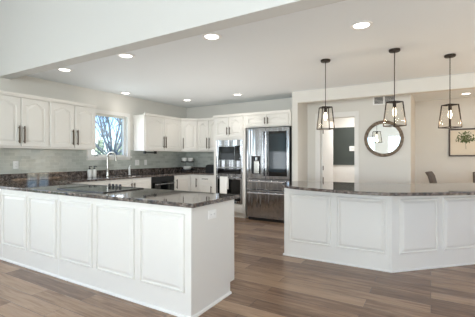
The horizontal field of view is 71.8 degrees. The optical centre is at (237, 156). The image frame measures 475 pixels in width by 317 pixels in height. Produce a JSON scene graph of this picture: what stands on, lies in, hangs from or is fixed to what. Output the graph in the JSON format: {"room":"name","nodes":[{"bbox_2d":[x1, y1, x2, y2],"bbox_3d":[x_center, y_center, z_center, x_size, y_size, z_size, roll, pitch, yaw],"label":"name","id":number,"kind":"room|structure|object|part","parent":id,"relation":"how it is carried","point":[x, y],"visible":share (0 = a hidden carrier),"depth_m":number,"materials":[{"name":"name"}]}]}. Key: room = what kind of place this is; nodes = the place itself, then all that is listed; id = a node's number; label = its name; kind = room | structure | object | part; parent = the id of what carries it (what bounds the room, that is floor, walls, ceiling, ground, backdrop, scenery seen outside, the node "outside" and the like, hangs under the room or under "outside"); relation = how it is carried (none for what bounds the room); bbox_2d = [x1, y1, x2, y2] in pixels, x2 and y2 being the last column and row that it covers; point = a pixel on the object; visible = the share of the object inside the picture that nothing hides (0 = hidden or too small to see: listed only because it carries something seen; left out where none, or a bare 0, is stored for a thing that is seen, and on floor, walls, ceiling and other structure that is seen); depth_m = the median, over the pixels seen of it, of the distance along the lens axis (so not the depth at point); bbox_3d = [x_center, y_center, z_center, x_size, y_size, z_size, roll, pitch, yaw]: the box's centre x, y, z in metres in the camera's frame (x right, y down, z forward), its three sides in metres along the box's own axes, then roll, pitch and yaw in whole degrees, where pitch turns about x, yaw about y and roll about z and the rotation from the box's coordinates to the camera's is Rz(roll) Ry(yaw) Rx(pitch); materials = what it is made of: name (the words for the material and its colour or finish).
{"room":"kitchen","nodes":[
{"label":"kitchen","id":0,"kind":"room"},
{"bbox_2d":[0,76,186,181],"bbox_3d":[-4.216,-0.615,3.618,0.160,3.800,14.950,0,0,31],"label":"wall","id":1,"kind":"structure","parent":0,"point":[30,160],"depth_m":5.87,"materials":[{"name":"paint"}]},
{"bbox_2d":[13,161,18,168],"bbox_3d":[-3.338,0.120,4.941,0.010,0.118,0.075,0,0,31],"label":"electrical outlet","id":2,"kind":"object","parent":1,"relation":"attached to","point":[15,163],"visible":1,"depth_m":4.94,"materials":[{"name":"white plastic"}]},
{"bbox_2d":[0,90,49,148],"bbox_3d":[-3.229,-0.517,4.755,0.366,0.785,0.830,0,0,31],"label":"upper cabinet","id":3,"kind":"object","parent":1,"relation":"attached to","point":[23,117],"visible":1,"depth_m":4.71,"materials":[{"name":"white paint"}]},
{"bbox_3d":[-3.209,-0.497,4.519,0.020,0.695,0.405,0,0,31],"label":"door","id":4,"kind":"part","parent":3,"relation":"part of","materials":[{"name":"white paint"}]},
{"bbox_3d":[-3.062,-0.320,4.714,0.036,0.250,0.016,0,0,31],"label":"handle","id":5,"kind":"part","parent":3,"relation":"part of","materials":[{"name":"brown metal"}]},
{"bbox_3d":[-3.103,-0.884,4.680,0.040,0.052,0.830,0,0,31],"label":"crown moulding","id":6,"kind":"part","parent":3,"relation":"part of","materials":[{"name":"white paint"}]},
{"bbox_3d":[-3.004,-0.497,4.868,0.020,0.695,0.385,0,0,31],"label":"door","id":7,"kind":"part","parent":3,"relation":"part of","materials":[{"name":"white paint"}]},
{"bbox_2d":[48,98,96,149],"bbox_3d":[-2.809,-0.517,5.467,0.366,0.785,0.825,0,0,31],"label":"upper cabinet","id":8,"kind":"object","parent":1,"relation":"attached to","point":[71,124],"visible":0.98,"depth_m":5.35,"materials":[{"name":"white paint"}]},
{"bbox_3d":[-2.792,-0.497,5.228,0.020,0.695,0.390,0,0,31],"label":"door","id":9,"kind":"part","parent":8,"relation":"part of","materials":[{"name":"white paint"}]},
{"bbox_3d":[-2.683,-0.884,5.393,0.040,0.052,0.825,0,0,31],"label":"crown moulding","id":10,"kind":"part","parent":8,"relation":"part of","materials":[{"name":"white paint"}]},
{"bbox_3d":[-2.587,-0.497,5.574,0.020,0.695,0.375,0,0,31],"label":"door","id":11,"kind":"part","parent":8,"relation":"part of","materials":[{"name":"white paint"}]},
{"bbox_2d":[0,167,186,181],"bbox_3d":[-2.460,0.308,6.436,0.020,0.112,4.528,0,0,31],"label":"trim","id":12,"kind":"structure","parent":1,"relation":"attached to","point":[71,174],"depth_m":5.71,"materials":[{"name":"stone"}]},
{"bbox_2d":[87,109,131,159],"bbox_3d":[-2.511,-0.418,6.417,0.155,0.947,1.009,0,0,31],"label":"window","id":13,"kind":"structure","parent":1,"relation":"in","point":[90,156],"depth_m":6.62,"materials":[{"name":"white paint"}]},
{"bbox_3d":[-2.556,-0.415,6.444,0.050,0.810,0.825,0,0,31],"label":"sash","id":14,"kind":"part","parent":13,"relation":"part of","materials":[{"name":"white paint"}]},
{"bbox_2d":[133,112,181,151],"bbox_3d":[-1.737,-0.517,7.286,0.366,0.785,1.148,0,0,31],"label":"upper cabinet","id":15,"kind":"object","parent":1,"relation":"attached to","point":[151,132],"visible":1,"depth_m":7.01,"materials":[{"name":"white paint"}]},
{"bbox_3d":[-1.760,-0.497,6.976,0.020,0.695,0.550,0,0,31],"label":"door","id":16,"kind":"part","parent":15,"relation":"part of","materials":[{"name":"white paint"}]},
{"bbox_3d":[-1.610,-0.884,7.212,0.040,0.052,1.148,0,0,31],"label":"crown moulding","id":17,"kind":"part","parent":15,"relation":"part of","materials":[{"name":"white paint"}]},
{"bbox_3d":[-1.476,-0.497,7.458,0.020,0.695,0.552,0,0,31],"label":"door","id":18,"kind":"part","parent":15,"relation":"part of","materials":[{"name":"white paint"}]},
{"bbox_2d":[0,0,345,78],"bbox_3d":[0.319,-1.835,2.607,8.700,1.360,0.175,0,0,31],"label":"wall header","id":19,"kind":"structure","parent":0,"point":[37,36],"depth_m":3.57,"materials":[{"name":"grey paint"}]},
{"bbox_2d":[0,217,474,316],"bbox_3d":[-0.409,1.335,1.373,9.000,0.100,15.250,0,0,31],"label":"floor","id":20,"kind":"structure","parent":0,"point":[267,282],"depth_m":3.11,"materials":[{"name":"brown wood"}]},
{"bbox_2d":[75,180,108,184],"bbox_3d":[-2.691,0.843,5.363,0.656,0.885,0.975,0,0,31],"label":"base cabinet","id":21,"kind":"object","parent":20,"relation":"on","point":[106,182],"visible":0.03,"depth_m":5.42,"materials":[{"name":"white paint"}]},
{"bbox_3d":[-2.329,0.792,5.422,0.020,0.745,0.465,0,0,31],"label":"door","id":22,"kind":"part","parent":21,"relation":"part of","materials":[{"name":"white paint"}]},
{"bbox_2d":[0,189,233,316],"bbox_3d":[-1.802,0.843,3.842,3.780,0.885,0.733,0,0,31],"label":"base cabinet","id":23,"kind":"object","parent":20,"relation":"on","point":[173,260],"visible":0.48,"depth_m":3.00,"materials":[{"name":"white paint"}]},
{"bbox_3d":[-3.201,0.773,4.252,0.525,0.633,0.017,0,0,31],"label":"panel","id":24,"kind":"part","parent":23,"relation":"part of","materials":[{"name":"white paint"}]},
{"bbox_3d":[-2.687,0.773,3.949,0.540,0.633,0.017,0,0,31],"label":"panel","id":25,"kind":"part","parent":23,"relation":"part of","materials":[{"name":"white paint"}]},
{"bbox_3d":[-2.170,0.773,3.644,0.530,0.633,0.017,0,0,31],"label":"panel","id":26,"kind":"part","parent":23,"relation":"part of","materials":[{"name":"white paint"}]},
{"bbox_3d":[-1.653,0.773,3.339,0.540,0.633,0.017,0,0,31],"label":"panel","id":27,"kind":"part","parent":23,"relation":"part of","materials":[{"name":"white paint"}]},
{"bbox_3d":[-1.141,0.773,3.037,0.520,0.633,0.017,0,0,31],"label":"panel","id":28,"kind":"part","parent":23,"relation":"part of","materials":[{"name":"white paint"}]},
{"bbox_3d":[-1.835,1.274,3.787,3.780,0.022,0.601,0,0,31],"label":"shoe moulding","id":29,"kind":"part","parent":23,"relation":"part of","materials":[{"name":"white paint"}]},
{"bbox_2d":[0,171,239,207],"bbox_3d":[-0.828,0.383,5.479,3.803,0.035,4.558,0,0,31],"label":"countertop","id":30,"kind":"structure","parent":23,"relation":"on","point":[188,199],"depth_m":3.37,"materials":[{"name":"stone"}]},
{"bbox_2d":[87,166,91,176],"bbox_3d":[-2.666,0.265,5.914,0.076,0.200,0.076,0,0,-43],"label":"soap dispenser","id":31,"kind":"object","parent":30,"relation":"on","point":[89,171],"visible":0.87,"depth_m":5.89,"materials":[{"name":"white ceramic"}]},
{"bbox_2d":[92,166,96,176],"bbox_3d":[-2.617,0.265,5.996,0.076,0.200,0.076,0,0,-43],"label":"soap dispenser","id":32,"kind":"object","parent":30,"relation":"on","point":[94,171],"visible":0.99,"depth_m":5.97,"materials":[{"name":"white ceramic"}]},
{"bbox_2d":[57,184,143,192],"bbox_3d":[-1.559,0.345,3.735,0.804,0.040,0.534,0,0,31],"label":"cooktop","id":33,"kind":"object","parent":30,"relation":"in","point":[108,188],"visible":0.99,"depth_m":3.72,"materials":[{"name":"black glass"}]},
{"bbox_3d":[-1.559,0.361,3.735,0.790,0.006,0.520,0,0,31],"label":"glass","id":34,"kind":"part","parent":33,"relation":"part of","materials":[{"name":"black glass"}]},
{"bbox_2d":[106,152,116,175],"bbox_3d":[-2.402,0.134,6.225,0.237,0.462,0.107,0,0,11],"label":"faucet","id":35,"kind":"object","parent":30,"relation":"on","point":[109,153],"visible":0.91,"depth_m":6.23,"materials":[{"name":"silver metal"}]},
{"bbox_2d":[205,164,213,172],"bbox_3d":[-0.597,0.272,7.666,0.287,0.187,0.180,0,0,31],"label":"toaster","id":36,"kind":"object","parent":30,"relation":"on","point":[209,168],"visible":0.68,"depth_m":7.59,"materials":[{"name":"black plastic"}]},
{"bbox_3d":[-0.639,0.773,2.741,0.495,0.633,0.017,0,0,31],"label":"panel","id":37,"kind":"part","parent":23,"relation":"part of","materials":[{"name":"white paint"}]},
{"bbox_2d":[208,209,215,219],"bbox_3d":[-0.216,0.495,2.833,0.010,0.075,0.120,0,0,31],"label":"electrical outlet","id":38,"kind":"object","parent":23,"relation":"attached to","point":[212,213],"visible":1,"depth_m":2.83,"materials":[{"name":"white plastic"}]},
{"bbox_2d":[109,177,150,188],"bbox_3d":[-2.193,0.843,6.207,0.656,0.885,0.985,0,0,31],"label":"base cabinet","id":39,"kind":"object","parent":20,"relation":"on","point":[135,182],"visible":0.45,"depth_m":6.11,"materials":[{"name":"white paint"}]},
{"bbox_3d":[-2.072,0.792,5.858,0.020,0.745,0.467,0,0,31],"label":"door","id":40,"kind":"part","parent":39,"relation":"part of","materials":[{"name":"white paint"}]},
{"bbox_3d":[-1.830,0.792,6.268,0.020,0.745,0.470,0,0,31],"label":"door","id":41,"kind":"part","parent":39,"relation":"part of","materials":[{"name":"white paint"}]},
{"bbox_2d":[151,176,174,189],"bbox_3d":[-1.754,0.843,6.908,0.661,0.884,0.645,0,0,31],"label":"dishwasher","id":42,"kind":"object","parent":20,"relation":"on","point":[163,182],"visible":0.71,"depth_m":6.76,"materials":[{"name":"black metal"}]},
{"bbox_3d":[-1.528,0.840,6.774,0.024,0.660,0.639,0,0,31],"label":"door","id":43,"kind":"part","parent":42,"relation":"part of","materials":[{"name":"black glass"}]},
{"bbox_3d":[-1.528,0.454,6.774,0.024,0.098,0.639,0,0,31],"label":"control panel","id":44,"kind":"part","parent":42,"relation":"part of","materials":[{"name":"black plastic"}]},
{"bbox_2d":[174,174,198,191],"bbox_3d":[-1.230,0.843,7.665,0.835,0.885,1.165,0,0,31],"label":"base cabinet","id":45,"kind":"object","parent":20,"relation":"on","point":[190,182],"visible":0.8,"depth_m":7.43,"materials":[{"name":"white paint"}]},
{"bbox_3d":[-1.219,0.792,7.304,0.020,0.745,0.515,0,0,31],"label":"door","id":46,"kind":"part","parent":45,"relation":"part of","materials":[{"name":"white paint"}]},
{"bbox_3d":[-0.978,0.792,7.484,0.199,0.745,0.020,0,0,31],"label":"door","id":47,"kind":"part","parent":45,"relation":"part of","materials":[{"name":"white paint"}]},
{"bbox_2d":[199,175,213,192],"bbox_3d":[-0.563,0.843,7.567,0.413,0.885,0.656,0,0,31],"label":"base cabinet","id":48,"kind":"object","parent":20,"relation":"on","point":[206,182],"visible":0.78,"depth_m":7.31,"materials":[{"name":"white paint"}]},
{"bbox_3d":[-0.705,0.493,7.323,0.385,0.153,0.020,0,0,31],"label":"drawer","id":49,"kind":"part","parent":48,"relation":"part of","materials":[{"name":"white paint"}]},
{"bbox_3d":[-0.705,0.875,7.323,0.385,0.580,0.020,0,0,31],"label":"door","id":50,"kind":"part","parent":48,"relation":"part of","materials":[{"name":"white paint"}]},
{"bbox_2d":[213,113,248,217],"bbox_3d":[-0.041,0.188,7.259,0.795,2.195,0.656,0,0,31],"label":"tall cabinet","id":51,"kind":"object","parent":20,"relation":"on","point":[227,126],"visible":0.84,"depth_m":6.94,"materials":[{"name":"white paint"}]},
{"bbox_3d":[-0.336,-0.640,7.105,0.344,0.410,0.020,0,0,31],"label":"door","id":52,"kind":"part","parent":51,"relation":"part of","materials":[{"name":"white paint"}]},
{"bbox_3d":[-0.189,-0.884,7.008,0.795,0.052,0.040,0,0,31],"label":"crown moulding","id":53,"kind":"part","parent":51,"relation":"part of","materials":[{"name":"white paint"}]},
{"bbox_2d":[216,168,242,203],"bbox_3d":[-0.056,0.608,7.220,0.652,0.750,0.639,0,0,31],"label":"wall oven","id":54,"kind":"object","parent":51,"relation":"in","point":[235,176],"visible":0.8,"depth_m":6.94,"materials":[{"name":"silver metal"}]},
{"bbox_2d":[220,176,228,193],"bbox_3d":[-0.292,0.608,6.986,0.200,0.383,0.062,0,0,31],"label":"dish towel","id":55,"kind":"object","parent":54,"relation":"hanging from","point":[224,181],"visible":0.94,"depth_m":6.97,"materials":[{"name":"white fabric"}]},
{"bbox_3d":[-0.181,0.703,7.008,0.568,0.460,0.018,0,0,31],"label":"door glass","id":56,"kind":"part","parent":54,"relation":"part of","materials":[{"name":"black glass"}]},
{"bbox_3d":[-0.179,0.308,7.011,0.652,0.150,0.021,0,0,31],"label":"control panel","id":57,"kind":"part","parent":54,"relation":"part of","materials":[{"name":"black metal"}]},
{"bbox_2d":[216,140,242,166],"bbox_3d":[-0.066,-0.072,7.203,0.652,0.574,0.478,0,0,31],"label":"microwave","id":58,"kind":"object","parent":51,"relation":"in","point":[229,153],"visible":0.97,"depth_m":6.99,"materials":[{"name":"silver metal"}]},
{"bbox_3d":[-0.234,-0.080,7.040,0.407,0.283,0.018,0,0,31],"label":"door glass","id":59,"kind":"part","parent":58,"relation":"part of","materials":[{"name":"black glass"}]},
{"bbox_3d":[-0.181,-0.080,7.008,0.560,0.321,0.022,0,0,31],"label":"door","id":60,"kind":"part","parent":58,"relation":"part of","materials":[{"name":"silver metal"}]},
{"bbox_3d":[-0.003,-0.080,6.889,0.129,0.313,0.002,0,0,31],"label":"control panel","id":61,"kind":"part","parent":58,"relation":"part of","materials":[{"name":"black glass"}]},
{"bbox_3d":[-0.033,-0.640,6.927,0.344,0.410,0.020,0,0,31],"label":"door","id":62,"kind":"part","parent":51,"relation":"part of","materials":[{"name":"white paint"}]},
{"bbox_3d":[-0.184,1.080,7.016,0.675,0.160,0.020,0,0,31],"label":"drawer","id":63,"kind":"part","parent":51,"relation":"part of","materials":[{"name":"white paint"}]},
{"bbox_2d":[247,127,291,222],"bbox_3d":[0.735,0.349,6.774,0.925,1.872,0.704,0,0,31],"label":"refrigerator","id":64,"kind":"object","parent":20,"relation":"on","point":[269,150],"visible":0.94,"depth_m":6.50,"materials":[{"name":"silver metal"}]},
{"bbox_3d":[0.390,-0.071,6.684,0.421,1.023,0.070,0,0,31],"label":"door","id":65,"kind":"part","parent":64,"relation":"part of","materials":[{"name":"silver metal"}]},
{"bbox_3d":[0.509,-0.065,6.533,0.028,0.900,0.059,0,0,31],"label":"handle","id":66,"kind":"part","parent":64,"relation":"part of","materials":[{"name":"silver metal"}]},
{"bbox_3d":[0.607,0.948,6.556,0.925,0.565,0.070,0,0,31],"label":"drawer","id":67,"kind":"part","parent":64,"relation":"part of","materials":[{"name":"silver metal"}]},
{"bbox_3d":[0.569,-0.065,6.497,0.028,0.900,0.059,0,0,31],"label":"handle","id":68,"kind":"part","parent":64,"relation":"part of","materials":[{"name":"silver metal"}]},
{"bbox_3d":[0.607,0.551,6.556,0.925,0.203,0.070,0,0,31],"label":"drawer","id":69,"kind":"part","parent":64,"relation":"part of","materials":[{"name":"silver metal"}]},
{"bbox_3d":[0.795,-0.062,6.441,0.391,0.883,0.056,0,0,31],"label":"glass panel","id":70,"kind":"part","parent":64,"relation":"part of","materials":[{"name":"black"}]},
{"bbox_3d":[0.791,-0.071,6.447,0.496,1.023,0.070,0,0,31],"label":"door","id":71,"kind":"part","parent":64,"relation":"part of","materials":[{"name":"silver metal"}]},
{"bbox_2d":[283,188,474,272],"bbox_3d":[2.002,0.843,4.178,2.825,0.885,1.131,0,0,4],"label":"base cabinet","id":72,"kind":"object","parent":20,"relation":"on","point":[392,234],"visible":0.81,"depth_m":3.83,"materials":[{"name":"white paint"}]},
{"bbox_3d":[0.896,0.781,4.117,0.538,0.617,0.017,0,0,31],"label":"panel","id":73,"kind":"part","parent":72,"relation":"part of","materials":[{"name":"white paint"}]},
{"bbox_3d":[1.427,0.781,3.804,0.547,0.617,0.017,0,0,31],"label":"panel","id":74,"kind":"part","parent":72,"relation":"part of","materials":[{"name":"white paint"}]},
{"bbox_2d":[282,181,474,195],"bbox_3d":[2.055,0.383,4.059,3.006,0.035,1.541,0,0,9],"label":"countertop","id":75,"kind":"structure","parent":72,"relation":"on","point":[377,189],"depth_m":3.79,"materials":[{"name":"stone"}]},
{"bbox_3d":[1.958,1.274,4.032,2.765,0.022,0.911,0,0,16],"label":"shoe moulding","id":76,"kind":"part","parent":72,"relation":"part of","materials":[{"name":"white paint"}]},
{"bbox_3d":[1.716,0.833,3.646,0.062,0.860,0.021,0,0,7],"label":"corner post","id":77,"kind":"part","parent":72,"relation":"part of","materials":[{"name":"white paint"}]},
{"bbox_3d":[2.067,0.781,3.727,0.525,0.617,0.017,0,0,-14],"label":"panel","id":78,"kind":"part","parent":72,"relation":"part of","materials":[{"name":"white paint"}]},
{"bbox_3d":[2.636,0.781,3.874,0.510,0.617,0.017,0,0,-14],"label":"panel","id":79,"kind":"part","parent":72,"relation":"part of","materials":[{"name":"white paint"}]},
{"bbox_2d":[425,171,436,182],"bbox_3d":[3.966,0.788,6.286,0.631,1.000,0.480,0,0,39],"label":"dining chair","id":80,"kind":"object","parent":20,"relation":"on","point":[432,179],"visible":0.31,"depth_m":6.41,"materials":[{"name":"grey fabric"}]},
{"bbox_2d":[27,0,474,107],"bbox_3d":[1.913,-1.330,5.312,9.000,0.150,6.105,0,0,31],"label":"ceiling","id":81,"kind":"structure","parent":0,"point":[273,58],"depth_m":4.14,"materials":[{"name":"white paint"}]},
{"bbox_2d":[57,68,72,71],"bbox_3d":[-2.483,-1.250,4.708,0.210,0.009,0.210,0,0,31],"label":"recessed light","id":82,"kind":"object","parent":81,"relation":"in","point":[59,69],"visible":0.94,"depth_m":4.69,"materials":[{"name":"white plastic"}]},
{"bbox_2d":[117,53,134,58],"bbox_3d":[-1.380,-1.250,4.058,0.210,0.009,0.210,0,0,31],"label":"recessed light","id":83,"kind":"object","parent":81,"relation":"in","point":[122,55],"visible":0.98,"depth_m":4.04,"materials":[{"name":"white plastic"}]},
{"bbox_2d":[202,33,221,40],"bbox_3d":[-0.268,-1.250,3.414,0.210,0.009,0.210,0,0,31],"label":"recessed light","id":84,"kind":"object","parent":81,"relation":"in","point":[207,36],"visible":1,"depth_m":3.40,"materials":[{"name":"white plastic"}]},
{"bbox_2d":[317,59,334,129],"bbox_3d":[1.139,-0.806,4.247,0.180,0.898,0.180,0,0,-5],"label":"pendant lamp","id":85,"kind":"object","parent":81,"relation":"hanging from","point":[325,61],"visible":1,"depth_m":4.24,"materials":[{"name":"brown metal"}]},
{"bbox_3d":[1.139,-0.935,4.247,0.009,0.580,0.009,0,0,17],"label":"cord","id":86,"kind":"part","parent":85,"relation":"part of","materials":[{"name":"brown metal"}]},
{"bbox_3d":[1.139,-0.501,4.247,0.180,0.288,0.180,0,0,-5],"label":"frame","id":87,"kind":"part","parent":85,"relation":"part of","materials":[{"name":"brown metal"}]},
{"bbox_2d":[350,21,372,29],"bbox_3d":[1.179,-1.250,3.120,0.210,0.009,0.210,0,0,31],"label":"recessed light","id":88,"kind":"object","parent":81,"relation":"in","point":[360,25],"visible":1,"depth_m":3.12,"materials":[{"name":"white plastic"}]},
{"bbox_2d":[383,48,406,126],"bbox_3d":[1.834,-0.806,3.832,0.180,0.898,0.180,0,0,-19],"label":"pendant lamp","id":89,"kind":"object","parent":81,"relation":"hanging from","point":[393,50],"visible":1,"depth_m":3.82,"materials":[{"name":"brown metal"}]},
{"bbox_3d":[1.834,-0.935,3.832,0.009,0.580,0.009,0,0,-42],"label":"cord","id":90,"kind":"part","parent":89,"relation":"part of","materials":[{"name":"brown metal"}]},
{"bbox_3d":[1.834,-0.501,3.832,0.180,0.288,0.180,0,0,-19],"label":"frame","id":91,"kind":"part","parent":89,"relation":"part of","materials":[{"name":"brown metal"}]},
{"bbox_2d":[438,53,461,128],"bbox_3d":[2.616,-0.806,4.038,0.180,0.898,0.180,0,0,-9],"label":"pendant lamp","id":92,"kind":"object","parent":81,"relation":"hanging from","point":[452,55],"visible":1,"depth_m":4.02,"materials":[{"name":"brown metal"}]},
{"bbox_3d":[2.616,-0.501,4.038,0.180,0.288,0.180,0,0,-9],"label":"frame","id":93,"kind":"part","parent":92,"relation":"part of","materials":[{"name":"brown metal"}]},
{"bbox_2d":[186,94,410,183],"bbox_3d":[0.911,0.015,7.165,5.090,2.540,0.130,0,0,31],"label":"wall","id":94,"kind":"structure","parent":0,"point":[395,168],"depth_m":6.25,"materials":[{"name":"white paint"}]},
{"bbox_2d":[181,118,197,151],"bbox_3d":[-1.194,-0.517,7.966,0.626,0.785,0.626,0,0,31],"label":"upper cabinet","id":95,"kind":"object","parent":94,"relation":"attached to","point":[189,126],"visible":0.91,"depth_m":7.75,"materials":[{"name":"white paint"}]},
{"bbox_3d":[-1.138,-0.884,7.748,0.396,0.052,0.040,0,0,-14],"label":"crown moulding","id":96,"kind":"part","parent":95,"relation":"part of","materials":[{"name":"white paint"}]},
{"bbox_2d":[187,167,204,171],"bbox_3d":[-0.765,0.308,8.076,1.274,0.112,0.020,0,0,31],"label":"trim","id":97,"kind":"structure","parent":94,"relation":"attached to","point":[199,169],"depth_m":8.19,"materials":[{"name":"stone"}]},
{"bbox_2d":[197,117,213,151],"bbox_3d":[-0.599,-0.517,7.756,0.668,0.785,0.366,0,0,31],"label":"upper cabinet","id":98,"kind":"object","parent":94,"relation":"attached to","point":[205,125],"visible":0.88,"depth_m":7.67,"materials":[{"name":"white paint"}]},
{"bbox_3d":[-0.810,-0.497,7.722,0.320,0.695,0.020,0,0,31],"label":"door","id":99,"kind":"part","parent":98,"relation":"part of","materials":[{"name":"white paint"}]},
{"bbox_3d":[-0.674,-0.884,7.630,0.668,0.052,0.040,0,0,31],"label":"crown moulding","id":100,"kind":"part","parent":98,"relation":"part of","materials":[{"name":"white paint"}]},
{"bbox_3d":[-0.527,-0.497,7.555,0.320,0.695,0.020,0,0,31],"label":"door","id":101,"kind":"part","parent":98,"relation":"part of","materials":[{"name":"white paint"}]},
{"bbox_2d":[244,109,291,127],"bbox_3d":[0.732,-0.755,6.803,1.000,0.310,0.656,0,0,31],"label":"upper cabinet","id":102,"kind":"object","parent":94,"relation":"attached to","point":[278,118],"visible":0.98,"depth_m":6.53,"materials":[{"name":"white paint"}]},
{"bbox_3d":[0.387,-0.735,6.679,0.452,0.220,0.020,0,0,31],"label":"door","id":103,"kind":"part","parent":102,"relation":"part of","materials":[{"name":"white paint"}]},
{"bbox_3d":[0.584,-0.884,6.552,1.000,0.052,0.040,0,0,31],"label":"crown moulding","id":104,"kind":"part","parent":102,"relation":"part of","materials":[{"name":"white paint"}]},
{"bbox_3d":[0.785,-0.735,6.445,0.455,0.220,0.020,0,0,31],"label":"door","id":105,"kind":"part","parent":102,"relation":"part of","materials":[{"name":"white paint"}]},
{"bbox_2d":[321,119,332,181],"bbox_3d":[1.900,0.255,6.909,0.050,2.040,0.651,0,0,35],"label":"door","id":106,"kind":"structure","parent":94,"relation":"in","point":[326,135],"depth_m":6.82,"materials":[{"name":"white paint"}]},
{"bbox_2d":[315,111,358,182],"bbox_3d":[1.953,0.203,6.476,0.845,2.165,0.020,0,0,31],"label":"trim","id":107,"kind":"structure","parent":94,"relation":"attached to","point":[355,114],"depth_m":6.45,"materials":[{"name":"white paint"}]},
{"bbox_2d":[373,96,393,104],"bbox_3d":[2.697,-1.050,6.041,0.380,0.170,0.011,0,0,31],"label":"air vent","id":108,"kind":"object","parent":94,"relation":"in","point":[376,100],"visible":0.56,"depth_m":6.05,"materials":[{"name":"white plastic"}]},
{"bbox_2d":[364,120,403,156],"bbox_3d":[2.685,-0.337,6.034,0.670,0.670,0.034,0,0,31],"label":"wall mirror","id":109,"kind":"object","parent":94,"relation":"attached to","point":[381,141],"visible":0.98,"depth_m":6.04,"materials":[{"name":"brown wood"}]},
{"bbox_3d":[2.691,-0.337,6.043,0.552,0.552,0.009,0,0,31],"label":"glass","id":110,"kind":"part","parent":109,"relation":"part of","materials":[{"name":"white mirror"}]},
{"bbox_2d":[292,91,306,180],"bbox_3d":[1.249,0.015,6.566,0.118,2.540,0.580,0,0,31],"label":"wall","id":111,"kind":"structure","parent":0,"point":[299,111],"depth_m":6.37,"materials":[{"name":"white paint"}]},
{"bbox_2d":[298,73,474,103],"bbox_3d":[3.557,-1.147,4.949,5.500,0.215,0.140,0,0,31],"label":"wall","id":112,"kind":"structure","parent":0,"point":[459,81],"depth_m":5.46,"materials":[{"name":"white paint"}]},
{"bbox_2d":[327,97,474,183],"bbox_3d":[3.418,-0.615,7.864,9.000,3.800,0.180,0,0,31],"label":"wall","id":113,"kind":"structure","parent":0,"point":[431,141],"depth_m":7.22,"materials":[{"name":"white paint"}]},
{"bbox_2d":[333,127,353,164],"bbox_3d":[2.886,-0.268,8.058,1.115,0.935,0.024,0,0,31],"label":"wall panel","id":114,"kind":"object","parent":113,"relation":"attached to","point":[343,138],"visible":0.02,"depth_m":8.19,"materials":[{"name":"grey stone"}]},
{"bbox_2d":[449,128,474,155],"bbox_3d":[4.827,-0.306,6.945,0.600,0.593,0.028,0,0,31],"label":"framed picture","id":115,"kind":"object","parent":113,"relation":"attached to","point":[461,141],"visible":1,"depth_m":6.97,"materials":[{"name":"beige paper"}]},
{"bbox_2d":[411,94,414,183],"bbox_3d":[3.529,0.015,6.713,0.120,2.540,1.750,0,0,31],"label":"wall","id":116,"kind":"structure","parent":0,"point":[412,96],"depth_m":6.41,"materials":[{"name":"white paint"}]},
{"label":"outside","id":117,"kind":"structure","parent":0,"visible":0},
{"bbox_3d":[-11.490,1.835,25.351,34.450,0.100,48.000,0,0,31],"label":"ground","id":118,"kind":"structure","parent":117,"visible":0},
{"bbox_2d":[94,139,106,154],"bbox_3d":[-8.737,0.315,20.964,1.187,2.945,1.180,0,0,-42],"label":"shrub","id":119,"kind":"object","parent":118,"relation":"on","point":[100,144],"visible":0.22,"depth_m":20.85,"materials":[{"name":"green plant"}]},
{"bbox_2d":[94,116,121,154],"bbox_3d":[-5.005,-1.256,14.298,4.795,6.086,5.456,0,0,13],"label":"bare tree","id":120,"kind":"object","parent":118,"relation":"on","point":[108,145],"visible":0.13,"depth_m":13.80,"materials":[{"name":"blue plant"}]}
]}

